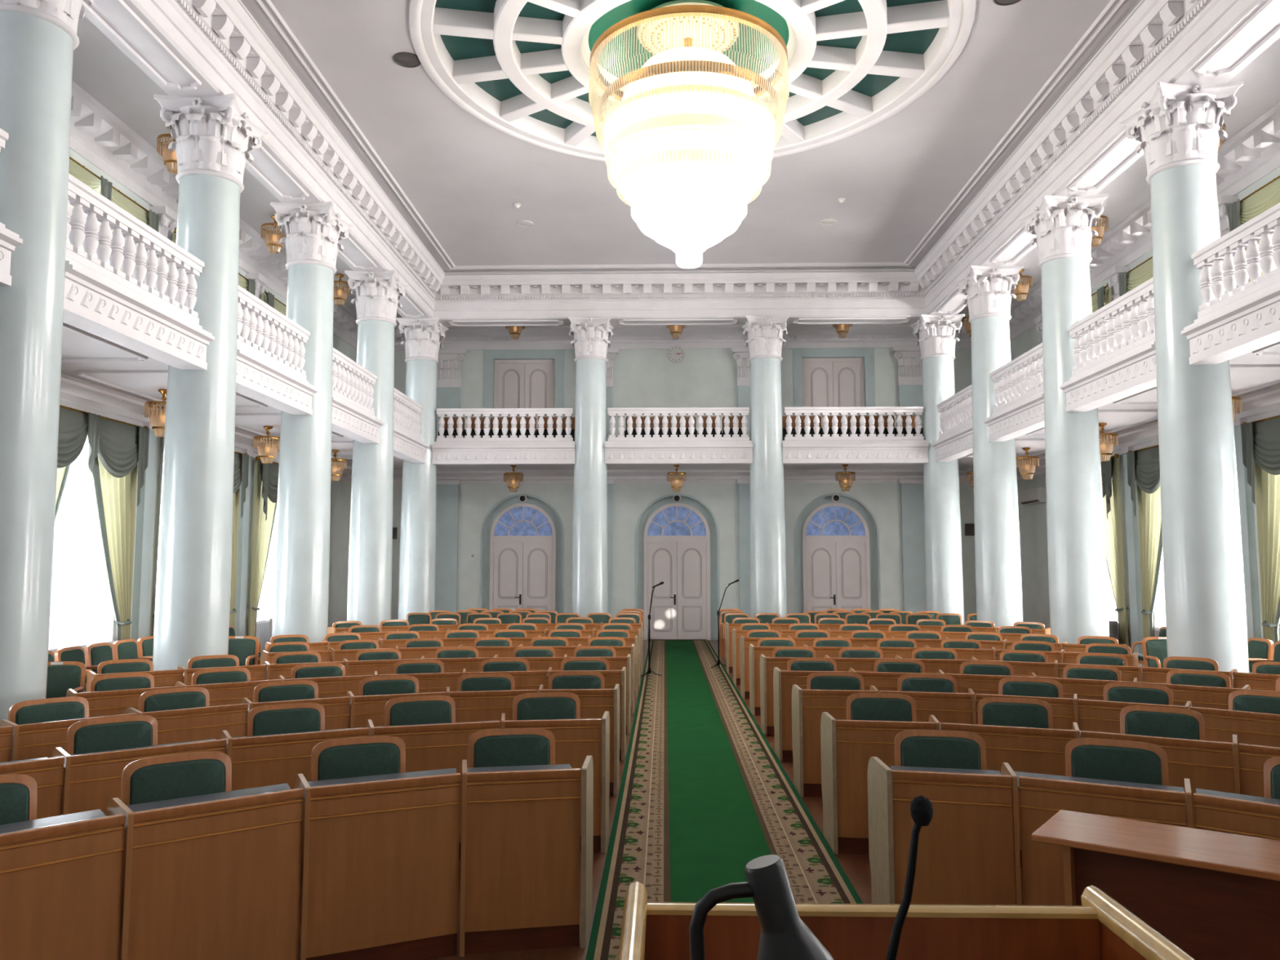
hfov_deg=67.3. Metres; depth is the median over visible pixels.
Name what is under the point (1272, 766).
armchair
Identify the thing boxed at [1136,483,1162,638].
drape
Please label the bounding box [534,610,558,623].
armchair
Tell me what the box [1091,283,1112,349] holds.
window curtain
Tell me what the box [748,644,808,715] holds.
desk
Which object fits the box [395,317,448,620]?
column
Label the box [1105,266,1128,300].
pilaster
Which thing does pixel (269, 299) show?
window curtain
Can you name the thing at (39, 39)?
column
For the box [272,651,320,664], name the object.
armchair
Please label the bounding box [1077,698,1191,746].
desk
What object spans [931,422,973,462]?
trim
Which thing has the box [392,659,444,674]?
armchair
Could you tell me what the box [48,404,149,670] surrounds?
curtained window
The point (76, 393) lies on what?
trim
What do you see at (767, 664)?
desk
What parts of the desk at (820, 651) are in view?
panel, rail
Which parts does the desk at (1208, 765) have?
rail, panel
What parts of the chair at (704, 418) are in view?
backrest, seat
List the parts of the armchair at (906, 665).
backrest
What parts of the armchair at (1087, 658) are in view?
backrest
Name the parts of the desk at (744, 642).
panel, panel, rail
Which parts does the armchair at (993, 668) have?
backrest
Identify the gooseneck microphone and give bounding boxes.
[885,795,933,959]
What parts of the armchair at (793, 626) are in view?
backrest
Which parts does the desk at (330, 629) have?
rail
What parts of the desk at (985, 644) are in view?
rail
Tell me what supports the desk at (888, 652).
on the floor at (856, 868)
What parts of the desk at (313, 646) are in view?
rail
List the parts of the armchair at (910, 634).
backrest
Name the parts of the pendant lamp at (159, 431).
bulb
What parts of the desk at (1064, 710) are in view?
rail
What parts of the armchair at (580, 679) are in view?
backrest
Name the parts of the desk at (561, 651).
rail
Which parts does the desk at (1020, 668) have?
rail, panel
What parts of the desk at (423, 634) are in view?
panel, rail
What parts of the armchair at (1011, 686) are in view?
backrest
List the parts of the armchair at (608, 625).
backrest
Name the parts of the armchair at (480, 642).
backrest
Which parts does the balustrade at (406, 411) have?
rail, handrail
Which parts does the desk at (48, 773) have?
rail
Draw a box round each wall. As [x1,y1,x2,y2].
[69,148,356,639]
[391,346,976,623]
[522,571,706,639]
[1010,167,1279,651]
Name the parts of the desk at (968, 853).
panel, rail, panel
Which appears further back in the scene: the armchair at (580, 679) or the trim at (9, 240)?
the armchair at (580, 679)
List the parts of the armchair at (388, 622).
backrest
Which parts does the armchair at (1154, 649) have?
armrest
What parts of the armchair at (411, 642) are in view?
backrest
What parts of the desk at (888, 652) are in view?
panel, rail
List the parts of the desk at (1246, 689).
rail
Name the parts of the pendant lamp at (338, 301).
bulb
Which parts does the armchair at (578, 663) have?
backrest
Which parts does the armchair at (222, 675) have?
backrest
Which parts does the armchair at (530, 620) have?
backrest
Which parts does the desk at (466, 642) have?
panel, rail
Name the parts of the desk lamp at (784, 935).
arm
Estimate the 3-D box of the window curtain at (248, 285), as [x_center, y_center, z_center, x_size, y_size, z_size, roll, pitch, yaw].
[-6.898,-2.429,15.536,0.233,2.435,2.760,0,-5,1]
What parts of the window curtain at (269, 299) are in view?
curtain rod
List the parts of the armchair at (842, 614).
backrest, frame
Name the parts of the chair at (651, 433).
seat, seat, backrest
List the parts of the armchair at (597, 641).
backrest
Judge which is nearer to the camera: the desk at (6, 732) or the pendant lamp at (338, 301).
the desk at (6, 732)
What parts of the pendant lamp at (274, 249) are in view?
bulb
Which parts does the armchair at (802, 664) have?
backrest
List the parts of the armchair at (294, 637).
backrest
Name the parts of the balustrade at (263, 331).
rail, handrail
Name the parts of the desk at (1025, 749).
rail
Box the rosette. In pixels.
[408,0,976,161]
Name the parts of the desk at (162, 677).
rail, panel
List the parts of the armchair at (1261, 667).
backrest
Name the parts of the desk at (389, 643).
rail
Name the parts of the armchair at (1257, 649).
backrest, frame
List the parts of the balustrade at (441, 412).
rail, handrail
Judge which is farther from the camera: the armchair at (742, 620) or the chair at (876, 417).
the chair at (876, 417)
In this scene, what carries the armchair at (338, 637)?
on the floor at (856, 868)
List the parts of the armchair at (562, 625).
backrest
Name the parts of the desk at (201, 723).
rail, panel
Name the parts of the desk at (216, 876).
rail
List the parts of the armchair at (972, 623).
backrest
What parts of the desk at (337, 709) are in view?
rail, panel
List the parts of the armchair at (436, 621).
backrest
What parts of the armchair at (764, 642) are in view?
backrest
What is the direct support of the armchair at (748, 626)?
on the floor at (856, 868)
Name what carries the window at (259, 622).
in the wall at (340, 491)
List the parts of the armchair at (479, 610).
backrest, frame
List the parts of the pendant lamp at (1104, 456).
bulb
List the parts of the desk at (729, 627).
panel, panel, rail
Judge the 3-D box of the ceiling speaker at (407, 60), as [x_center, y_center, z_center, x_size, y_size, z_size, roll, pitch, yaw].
[-2.837,-5.120,11.726,0.340,0.020,0.340,0,-5,1]
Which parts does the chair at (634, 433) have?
backrest, seat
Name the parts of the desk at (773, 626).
rail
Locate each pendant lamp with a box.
[144,389,167,436]
[156,125,177,173]
[253,426,279,463]
[260,215,286,253]
[330,449,346,480]
[333,274,351,305]
[503,465,523,492]
[505,325,524,339]
[666,324,685,338]
[666,464,686,492]
[832,324,852,337]
[835,464,855,491]
[961,310,971,337]
[966,471,973,490]
[1010,268,1032,301]
[1016,447,1039,479]
[1091,209,1108,247]
[1098,422,1118,461]
[1217,123,1226,152]
[1231,396,1241,414]
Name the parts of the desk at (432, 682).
rail, panel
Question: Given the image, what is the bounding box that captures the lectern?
[617,881,1195,959]
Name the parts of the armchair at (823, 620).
backrest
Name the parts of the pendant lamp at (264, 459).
bulb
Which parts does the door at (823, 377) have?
panel moulding, panel moulding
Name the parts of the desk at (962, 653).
rail, panel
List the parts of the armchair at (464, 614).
backrest, frame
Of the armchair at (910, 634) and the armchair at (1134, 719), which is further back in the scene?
the armchair at (910, 634)
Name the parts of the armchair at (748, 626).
backrest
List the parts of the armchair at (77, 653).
frame, backrest, armrest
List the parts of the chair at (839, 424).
backrest, seat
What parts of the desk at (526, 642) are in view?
rail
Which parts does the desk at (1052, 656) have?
rail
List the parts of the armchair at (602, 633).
backrest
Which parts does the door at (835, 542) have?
panel moulding, handle, fanlight frame, fanlight glass, panel moulding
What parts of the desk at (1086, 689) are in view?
panel, rail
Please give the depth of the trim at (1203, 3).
13.48 m
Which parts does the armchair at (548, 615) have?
backrest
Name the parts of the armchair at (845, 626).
backrest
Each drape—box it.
[55,466,66,504]
[87,434,137,642]
[100,189,147,284]
[153,442,164,635]
[172,233,176,243]
[229,486,239,631]
[261,293,266,302]
[1103,287,1111,349]
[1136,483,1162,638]
[1240,224,1276,281]
[1253,458,1279,659]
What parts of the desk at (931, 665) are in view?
panel, rail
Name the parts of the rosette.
coffer panel, coffer panel, coffer panel, coffer panel, coffer panel, coffer panel, coffer panel, coffer panel, coffer panel, coffer panel, coffer panel, coffer panel, coffer panel, coffer panel, coffer panel, coffer panel, coffer panel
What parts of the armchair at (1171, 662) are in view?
backrest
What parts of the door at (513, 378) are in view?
panel moulding, panel moulding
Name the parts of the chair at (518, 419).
seat, backrest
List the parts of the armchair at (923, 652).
backrest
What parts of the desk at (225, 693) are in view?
panel, rail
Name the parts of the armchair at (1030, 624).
backrest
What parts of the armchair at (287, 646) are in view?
backrest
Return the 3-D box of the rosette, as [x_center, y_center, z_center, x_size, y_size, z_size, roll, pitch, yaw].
[0.579,-5.344,11.579,6.536,0.520,6.536,-5,-7,44]
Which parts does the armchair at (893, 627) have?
backrest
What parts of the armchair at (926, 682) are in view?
backrest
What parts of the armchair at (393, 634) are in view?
backrest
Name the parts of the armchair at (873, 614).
backrest, frame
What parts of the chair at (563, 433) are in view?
seat, backrest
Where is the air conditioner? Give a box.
[1019,487,1046,505]
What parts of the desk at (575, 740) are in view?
rail, panel, panel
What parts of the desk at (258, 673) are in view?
rail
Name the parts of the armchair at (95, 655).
backrest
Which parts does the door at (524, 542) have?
panel moulding, handle, fanlight frame, fanlight glass, panel moulding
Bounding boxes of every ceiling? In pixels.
[71,15,1279,324]
[240,0,1141,271]
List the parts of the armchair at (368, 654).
backrest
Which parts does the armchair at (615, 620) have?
backrest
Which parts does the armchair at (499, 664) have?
backrest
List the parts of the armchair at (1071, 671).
backrest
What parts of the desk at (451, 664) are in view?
rail, panel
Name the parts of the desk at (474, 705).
panel, rail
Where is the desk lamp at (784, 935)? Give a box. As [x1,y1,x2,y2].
[688,854,833,959]
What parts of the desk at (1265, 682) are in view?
panel, rail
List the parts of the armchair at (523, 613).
backrest, frame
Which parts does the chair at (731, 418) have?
backrest, seat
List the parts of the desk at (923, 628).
rail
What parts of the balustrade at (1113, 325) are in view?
handrail, rail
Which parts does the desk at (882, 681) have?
panel, rail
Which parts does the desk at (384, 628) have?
rail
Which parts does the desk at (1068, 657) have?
rail, panel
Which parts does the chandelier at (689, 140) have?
stem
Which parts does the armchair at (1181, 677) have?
backrest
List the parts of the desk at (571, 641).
rail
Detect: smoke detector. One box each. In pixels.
[513,203,520,208]
[838,198,844,203]
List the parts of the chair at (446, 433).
seat, backrest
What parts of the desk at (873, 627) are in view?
rail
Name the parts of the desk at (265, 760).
rail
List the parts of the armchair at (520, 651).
backrest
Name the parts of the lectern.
panel, panel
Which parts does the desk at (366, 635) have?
rail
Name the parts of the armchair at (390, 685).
backrest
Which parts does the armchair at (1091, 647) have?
backrest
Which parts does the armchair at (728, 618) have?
backrest, frame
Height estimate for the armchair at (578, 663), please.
0.874 m
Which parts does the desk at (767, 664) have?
panel, panel, rail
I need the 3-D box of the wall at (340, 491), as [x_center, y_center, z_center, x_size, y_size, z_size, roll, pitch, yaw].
[-7.365,-1.689,9.777,0.350,8.600,26.800,0,-5,1]
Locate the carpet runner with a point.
(704, 793)
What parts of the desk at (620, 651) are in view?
rail, panel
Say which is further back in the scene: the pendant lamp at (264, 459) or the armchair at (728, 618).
the armchair at (728, 618)
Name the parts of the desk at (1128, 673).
rail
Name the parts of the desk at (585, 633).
rail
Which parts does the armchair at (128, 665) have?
backrest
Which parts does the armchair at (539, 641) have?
backrest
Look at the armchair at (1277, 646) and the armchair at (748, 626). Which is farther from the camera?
the armchair at (748, 626)
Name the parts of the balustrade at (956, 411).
handrail, rail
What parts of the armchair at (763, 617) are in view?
frame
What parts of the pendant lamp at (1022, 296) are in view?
bulb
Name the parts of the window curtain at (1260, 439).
curtain rod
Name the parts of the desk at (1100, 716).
panel, rail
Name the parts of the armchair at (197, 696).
backrest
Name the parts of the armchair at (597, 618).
frame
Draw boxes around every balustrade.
[0,128,8,152]
[65,173,204,324]
[236,284,310,380]
[332,347,377,415]
[393,387,423,439]
[435,408,573,441]
[608,407,749,440]
[783,406,924,440]
[937,384,972,438]
[990,342,1044,413]
[1067,277,1155,376]
[1191,202,1279,318]
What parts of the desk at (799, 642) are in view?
rail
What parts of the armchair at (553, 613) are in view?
frame, backrest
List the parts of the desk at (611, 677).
rail, panel, panel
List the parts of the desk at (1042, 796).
rail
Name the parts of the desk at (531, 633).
rail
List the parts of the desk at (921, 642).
rail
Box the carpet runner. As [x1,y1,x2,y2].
[585,640,862,959]
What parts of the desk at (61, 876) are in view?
rail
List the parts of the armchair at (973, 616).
backrest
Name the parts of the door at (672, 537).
panel moulding, handle, fanlight glass, fanlight frame, panel moulding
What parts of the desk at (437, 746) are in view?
rail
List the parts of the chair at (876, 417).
backrest, seat, seat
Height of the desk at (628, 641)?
0.806 m
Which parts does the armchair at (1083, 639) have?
backrest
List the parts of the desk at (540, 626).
rail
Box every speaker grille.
[395,54,419,66]
[517,222,532,226]
[821,219,835,224]
[995,0,1017,4]
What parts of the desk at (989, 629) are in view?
rail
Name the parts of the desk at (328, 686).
rail, panel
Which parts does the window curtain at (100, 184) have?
curtain rod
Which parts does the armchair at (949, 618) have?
backrest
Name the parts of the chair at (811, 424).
backrest, seat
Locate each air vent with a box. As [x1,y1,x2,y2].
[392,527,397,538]
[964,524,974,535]
[1021,499,1039,504]
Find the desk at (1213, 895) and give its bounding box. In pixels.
[1031,809,1279,959]
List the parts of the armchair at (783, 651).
backrest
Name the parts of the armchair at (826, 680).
backrest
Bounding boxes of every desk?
[0,712,137,761]
[0,725,13,762]
[0,756,64,818]
[0,808,125,959]
[51,738,226,815]
[66,685,182,717]
[85,669,183,692]
[105,782,303,959]
[124,702,248,745]
[175,679,281,706]
[177,664,266,684]
[220,727,368,791]
[241,696,350,736]
[260,649,332,664]
[264,641,327,651]
[264,661,345,679]
[278,675,373,698]
[293,768,461,959]
[320,640,381,649]
[327,626,349,636]
[328,648,395,662]
[342,631,391,639]
[342,657,420,676]
[346,691,445,728]
[366,719,500,859]
[374,671,462,695]
[377,638,407,648]
[380,625,408,631]
[395,645,457,659]
[396,630,446,638]
[420,655,492,675]
[434,636,478,647]
[436,624,459,631]
[446,629,495,637]
[446,686,538,728]
[457,644,517,658]
[459,755,593,956]
[462,668,547,697]
[468,622,508,630]
[486,635,533,647]
[493,654,563,688]
[496,628,544,637]
[501,711,609,853]
[514,622,556,636]
[518,644,577,670]
[538,635,587,647]
[538,684,619,795]
[544,628,592,637]
[547,666,626,760]
[557,622,599,637]
[564,653,631,735]
[577,644,635,715]
[587,635,637,698]
[592,628,640,684]
[600,622,643,672]
[725,622,768,673]
[732,628,782,685]
[739,635,791,699]
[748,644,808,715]
[760,654,830,736]
[768,622,812,630]
[773,666,856,761]
[782,628,831,637]
[791,635,841,647]
[791,684,879,797]
[808,644,869,657]
[816,622,856,632]
[820,711,939,854]
[830,655,902,673]
[831,629,879,637]
[845,636,893,647]
[857,670,944,691]
[867,756,1022,905]
[868,623,902,631]
[876,645,929,658]
[879,688,975,724]
[883,630,929,638]
[911,637,948,648]
[911,657,977,674]
[918,625,942,631]
[934,647,995,661]
[938,631,982,639]
[939,722,1079,866]
[944,672,1036,724]
[973,626,1000,632]
[974,693,1078,729]
[977,639,1007,660]
[978,659,1057,678]
[995,648,1064,662]
[996,627,1050,634]
[997,632,1039,641]
[1004,640,1067,651]
[1013,771,1193,905]
[1031,809,1279,959]
[1037,676,1137,728]
[1057,662,1142,681]
[1062,643,1126,652]
[1063,651,1138,666]
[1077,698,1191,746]
[1080,730,1239,828]
[1137,681,1250,709]
[1142,666,1237,688]
[1189,706,1279,794]
[1193,788,1279,840]
[1232,671,1279,690]
[1238,743,1279,797]
[1245,688,1279,697]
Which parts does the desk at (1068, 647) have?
rail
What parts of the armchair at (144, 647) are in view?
backrest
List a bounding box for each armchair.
[0,773,37,825]
[8,696,88,724]
[45,661,85,703]
[48,650,88,692]
[54,646,105,688]
[66,715,157,754]
[84,642,113,674]
[89,672,154,692]
[97,658,153,674]
[111,639,152,660]
[120,751,231,805]
[137,635,153,661]
[137,686,209,712]
[187,654,239,668]
[191,666,250,684]
[227,635,259,666]
[228,625,261,664]
[247,702,324,736]
[253,680,318,702]
[266,641,309,653]
[270,634,308,643]
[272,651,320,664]
[291,662,345,678]
[311,735,405,781]
[324,632,360,641]
[332,620,362,627]
[337,639,378,649]
[348,625,381,632]
[355,648,400,660]
[358,675,418,695]
[379,619,408,626]
[383,631,419,639]
[384,695,455,726]
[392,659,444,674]
[404,638,443,647]
[406,612,431,625]
[407,623,439,631]
[427,610,451,622]
[429,618,457,624]
[435,613,461,624]
[435,647,478,657]
[444,630,479,638]
[454,610,477,624]
[457,623,488,630]
[457,672,514,691]
[466,608,488,613]
[466,613,491,623]
[467,728,555,768]
[473,617,501,623]
[473,637,511,646]
[480,610,503,617]
[480,657,529,671]
[490,608,511,613]
[493,629,527,637]
[497,613,521,623]
[506,622,537,630]
[508,610,531,622]
[512,646,555,657]
[512,692,580,719]
[515,608,537,613]
[522,617,549,623]
[525,613,551,623]
[530,636,568,646]
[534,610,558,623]
[548,629,582,637]
[548,671,604,688]
[555,613,580,623]
[555,622,585,629]
[560,657,608,670]
[565,617,593,623]
[573,645,615,657]
[586,613,611,623]
[587,636,625,645]
[595,629,630,637]
[601,622,632,629]
[608,617,635,623]
[615,613,640,623]
[617,610,642,622]
[621,608,644,631]
[719,608,741,653]
[720,610,743,658]
[724,613,749,650]
[732,617,759,623]
[739,622,770,630]
[746,629,781,637]
[754,613,780,625]
[757,637,795,646]
[772,617,799,623]
[772,646,815,657]
[785,613,810,623]
[786,657,836,671]
[788,623,819,630]
[795,629,829,637]
[804,610,827,623]
[806,671,864,690]
[813,637,851,646]
[814,613,839,623]
[817,617,846,623]
[825,608,846,613]
[832,610,855,618]
[839,623,871,630]
[839,647,883,657]
[844,613,871,624]
[846,693,916,721]
[850,608,871,613]
[850,630,885,638]
[861,610,884,618]
[867,617,896,624]
[873,658,924,672]
[875,613,902,624]
[876,608,898,613]
[877,637,916,647]
[888,624,920,631]
[889,611,912,624]
[894,729,986,769]
[897,673,957,693]
[905,631,941,639]
[906,613,931,624]
[911,647,957,659]
[915,618,946,626]
[916,611,940,619]
[936,613,962,625]
[940,638,982,648]
[941,624,973,631]
[960,661,1013,675]
[964,620,995,627]
[964,631,1002,640]
[967,613,977,620]
[977,697,1053,728]
[997,626,1031,633]
[998,676,1062,697]
[1000,649,1048,662]
[1011,640,1054,651]
[1013,622,1044,629]
[1019,633,1058,643]
[1062,664,1121,680]
[1065,737,1168,786]
[1076,652,1128,666]
[1077,635,1118,644]
[1084,643,1131,654]
[1102,682,1173,705]
[1120,705,1205,740]
[1131,626,1166,664]
[1142,636,1167,667]
[1163,656,1218,671]
[1166,669,1231,688]
[1228,689,1279,714]
[1247,637,1274,672]
[1248,640,1279,662]
[1252,661,1279,675]
[1263,755,1279,799]
[1275,677,1279,691]
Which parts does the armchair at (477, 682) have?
backrest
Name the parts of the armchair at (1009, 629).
backrest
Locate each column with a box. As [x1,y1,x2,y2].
[0,0,93,719]
[152,93,268,671]
[270,200,353,642]
[344,270,408,626]
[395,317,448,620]
[568,315,613,617]
[742,315,789,617]
[909,314,964,625]
[955,265,1023,626]
[1019,193,1109,644]
[1119,80,1248,672]
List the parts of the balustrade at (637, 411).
handrail, rail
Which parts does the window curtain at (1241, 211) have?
curtain rod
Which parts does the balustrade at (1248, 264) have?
handrail, rail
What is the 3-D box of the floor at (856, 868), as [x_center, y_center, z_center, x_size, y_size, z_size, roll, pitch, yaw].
[0.557,2.676,9.188,16.100,0.200,27.400,0,-5,1]
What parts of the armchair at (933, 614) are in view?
frame, backrest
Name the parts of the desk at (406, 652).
panel, rail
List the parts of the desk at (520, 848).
panel, rail, panel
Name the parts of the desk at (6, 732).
rail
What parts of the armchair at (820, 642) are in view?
backrest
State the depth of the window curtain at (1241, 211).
12.82 m
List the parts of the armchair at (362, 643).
backrest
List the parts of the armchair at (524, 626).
backrest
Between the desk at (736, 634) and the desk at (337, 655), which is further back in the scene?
the desk at (736, 634)
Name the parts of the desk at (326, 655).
rail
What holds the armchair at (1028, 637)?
on the floor at (856, 868)
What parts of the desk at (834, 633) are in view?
rail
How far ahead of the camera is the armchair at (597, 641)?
11.84 m
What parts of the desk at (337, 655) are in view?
rail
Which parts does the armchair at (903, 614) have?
frame, backrest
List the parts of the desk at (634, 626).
rail, panel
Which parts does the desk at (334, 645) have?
rail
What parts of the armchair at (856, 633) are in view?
backrest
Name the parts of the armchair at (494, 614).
backrest, frame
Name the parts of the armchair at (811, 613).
backrest, frame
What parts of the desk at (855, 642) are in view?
rail, panel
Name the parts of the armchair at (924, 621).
backrest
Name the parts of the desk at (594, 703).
rail, panel, panel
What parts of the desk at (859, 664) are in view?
rail, panel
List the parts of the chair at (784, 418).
backrest, seat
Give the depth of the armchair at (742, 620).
16.27 m
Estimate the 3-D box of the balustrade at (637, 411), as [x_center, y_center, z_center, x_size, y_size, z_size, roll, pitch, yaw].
[0.806,-1.163,20.209,2.960,0.698,0.190,0,-5,1]
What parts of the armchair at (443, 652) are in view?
backrest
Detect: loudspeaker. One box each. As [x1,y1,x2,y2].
[518,494,527,502]
[672,493,680,502]
[831,493,839,502]
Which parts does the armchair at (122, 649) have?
frame, backrest, armrest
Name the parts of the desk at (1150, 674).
rail, panel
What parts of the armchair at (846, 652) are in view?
backrest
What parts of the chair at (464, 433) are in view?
seat, backrest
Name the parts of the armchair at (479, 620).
backrest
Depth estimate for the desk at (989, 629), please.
14.85 m
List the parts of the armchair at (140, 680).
backrest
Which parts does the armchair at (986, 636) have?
backrest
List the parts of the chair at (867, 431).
backrest, seat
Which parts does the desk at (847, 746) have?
panel, rail, panel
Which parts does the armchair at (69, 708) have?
backrest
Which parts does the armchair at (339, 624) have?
backrest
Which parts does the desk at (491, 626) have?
rail, panel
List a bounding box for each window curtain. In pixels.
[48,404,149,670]
[66,156,159,284]
[152,437,248,635]
[171,227,255,295]
[247,455,279,651]
[259,288,286,315]
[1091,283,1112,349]
[1100,453,1128,646]
[1118,256,1153,337]
[1126,444,1165,638]
[1228,175,1279,281]
[1240,414,1279,659]
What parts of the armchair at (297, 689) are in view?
backrest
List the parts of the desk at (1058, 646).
rail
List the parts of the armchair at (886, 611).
backrest, frame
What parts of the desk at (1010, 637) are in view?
rail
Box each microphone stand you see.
[640,581,663,676]
[711,578,739,667]
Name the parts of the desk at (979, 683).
panel, rail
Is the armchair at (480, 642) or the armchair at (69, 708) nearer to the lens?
the armchair at (69, 708)
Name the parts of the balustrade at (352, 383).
rail, handrail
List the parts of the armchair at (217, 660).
backrest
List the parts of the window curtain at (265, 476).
curtain rod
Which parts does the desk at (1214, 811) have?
rail, panel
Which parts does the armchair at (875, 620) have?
backrest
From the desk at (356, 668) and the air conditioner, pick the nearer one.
the desk at (356, 668)
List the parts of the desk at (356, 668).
panel, rail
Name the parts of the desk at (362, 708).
panel, rail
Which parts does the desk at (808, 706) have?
panel, panel, rail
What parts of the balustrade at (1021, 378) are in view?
handrail, rail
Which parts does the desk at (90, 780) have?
rail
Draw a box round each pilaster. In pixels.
[131,422,159,650]
[149,205,177,289]
[235,448,253,635]
[244,273,266,297]
[435,480,460,613]
[436,349,467,438]
[605,348,618,440]
[607,480,613,617]
[730,347,750,440]
[737,479,750,617]
[890,346,923,427]
[898,479,925,613]
[1034,315,1042,342]
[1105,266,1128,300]
[1120,446,1144,666]
[1217,195,1238,293]
[1233,417,1261,640]
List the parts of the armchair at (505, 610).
frame, backrest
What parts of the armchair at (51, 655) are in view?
backrest, frame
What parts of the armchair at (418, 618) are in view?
backrest, frame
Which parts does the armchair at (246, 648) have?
armrest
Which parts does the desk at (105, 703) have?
panel, rail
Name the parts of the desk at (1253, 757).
rail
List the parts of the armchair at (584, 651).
backrest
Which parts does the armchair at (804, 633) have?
backrest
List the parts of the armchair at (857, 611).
backrest, frame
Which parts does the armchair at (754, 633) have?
backrest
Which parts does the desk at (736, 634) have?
panel, panel, rail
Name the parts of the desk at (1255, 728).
rail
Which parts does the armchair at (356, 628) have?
backrest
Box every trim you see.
[0,222,22,286]
[59,373,1279,484]
[61,322,1279,458]
[62,256,214,369]
[69,80,1279,350]
[84,0,1279,326]
[175,0,1211,299]
[235,344,318,415]
[238,0,1143,274]
[331,394,383,444]
[393,426,429,463]
[431,440,575,465]
[604,440,752,464]
[782,440,928,464]
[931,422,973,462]
[983,390,1044,441]
[1059,338,1156,412]
[1181,280,1279,364]
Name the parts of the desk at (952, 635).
rail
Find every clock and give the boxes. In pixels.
[666,345,684,362]
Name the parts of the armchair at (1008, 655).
backrest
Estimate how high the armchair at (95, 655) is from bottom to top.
0.874 m
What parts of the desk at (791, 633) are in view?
rail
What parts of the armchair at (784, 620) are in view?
backrest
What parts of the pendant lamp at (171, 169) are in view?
bulb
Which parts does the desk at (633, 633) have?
rail, panel, panel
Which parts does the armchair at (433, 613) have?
backrest, frame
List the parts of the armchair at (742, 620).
backrest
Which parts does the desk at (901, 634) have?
rail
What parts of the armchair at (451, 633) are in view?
backrest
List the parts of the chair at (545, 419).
seat, backrest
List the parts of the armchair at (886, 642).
backrest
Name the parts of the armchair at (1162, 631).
armrest, seat, seat frame, backrest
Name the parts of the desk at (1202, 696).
rail, panel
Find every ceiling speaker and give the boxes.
[392,52,421,67]
[516,220,533,226]
[820,218,836,225]
[992,0,1021,5]
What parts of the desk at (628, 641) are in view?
rail, panel, panel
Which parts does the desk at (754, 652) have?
panel, panel, rail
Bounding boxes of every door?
[479,493,564,613]
[483,349,564,435]
[635,493,719,640]
[792,347,875,434]
[794,493,880,613]
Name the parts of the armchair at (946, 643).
backrest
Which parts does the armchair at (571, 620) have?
backrest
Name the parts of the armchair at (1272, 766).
backrest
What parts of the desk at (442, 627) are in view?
rail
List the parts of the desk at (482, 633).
rail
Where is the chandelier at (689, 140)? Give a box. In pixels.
[590,4,787,268]
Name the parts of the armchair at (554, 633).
backrest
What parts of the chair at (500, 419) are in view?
seat, backrest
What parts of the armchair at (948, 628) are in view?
backrest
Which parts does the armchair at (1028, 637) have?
backrest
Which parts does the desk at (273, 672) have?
rail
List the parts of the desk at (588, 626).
rail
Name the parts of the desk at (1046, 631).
rail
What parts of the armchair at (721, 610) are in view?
leg, frame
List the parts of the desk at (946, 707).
rail, panel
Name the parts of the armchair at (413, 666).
backrest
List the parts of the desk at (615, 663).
rail, panel, panel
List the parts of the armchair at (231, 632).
backrest, armrest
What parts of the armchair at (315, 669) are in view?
backrest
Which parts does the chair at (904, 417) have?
backrest, seat, seat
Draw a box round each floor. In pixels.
[61,326,1279,470]
[431,640,1139,959]
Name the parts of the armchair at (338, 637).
backrest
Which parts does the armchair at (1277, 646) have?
armrest, backrest, frame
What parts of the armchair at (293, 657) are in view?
backrest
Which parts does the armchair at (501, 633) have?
backrest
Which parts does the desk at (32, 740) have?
panel, rail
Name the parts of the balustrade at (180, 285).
rail, handrail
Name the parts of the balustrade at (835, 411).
handrail, rail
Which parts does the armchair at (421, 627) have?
backrest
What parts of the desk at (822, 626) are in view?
panel, rail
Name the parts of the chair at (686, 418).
seat, backrest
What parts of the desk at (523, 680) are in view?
rail, panel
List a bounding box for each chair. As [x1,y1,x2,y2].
[437,417,464,437]
[462,417,484,437]
[488,417,511,437]
[511,417,536,437]
[535,417,557,437]
[560,417,574,440]
[624,417,645,437]
[648,416,672,437]
[675,416,697,437]
[697,416,721,436]
[721,416,746,436]
[782,416,796,440]
[800,416,824,436]
[827,416,849,436]
[847,416,875,436]
[873,415,897,436]
[896,415,923,436]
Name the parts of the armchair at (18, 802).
backrest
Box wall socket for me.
[470,553,475,558]
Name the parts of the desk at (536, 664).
rail, panel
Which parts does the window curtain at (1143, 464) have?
curtain rod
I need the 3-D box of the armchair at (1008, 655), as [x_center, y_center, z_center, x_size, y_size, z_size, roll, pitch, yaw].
[3.898,2.188,9.768,0.466,0.874,0.486,-2,-6,25]
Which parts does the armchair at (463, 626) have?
backrest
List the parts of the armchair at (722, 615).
leg, armrest, leg, backrest, frame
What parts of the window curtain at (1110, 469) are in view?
curtain rod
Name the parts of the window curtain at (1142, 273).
curtain rod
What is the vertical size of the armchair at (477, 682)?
0.874 m
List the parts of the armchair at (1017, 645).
backrest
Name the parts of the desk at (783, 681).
panel, panel, rail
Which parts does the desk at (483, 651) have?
rail, panel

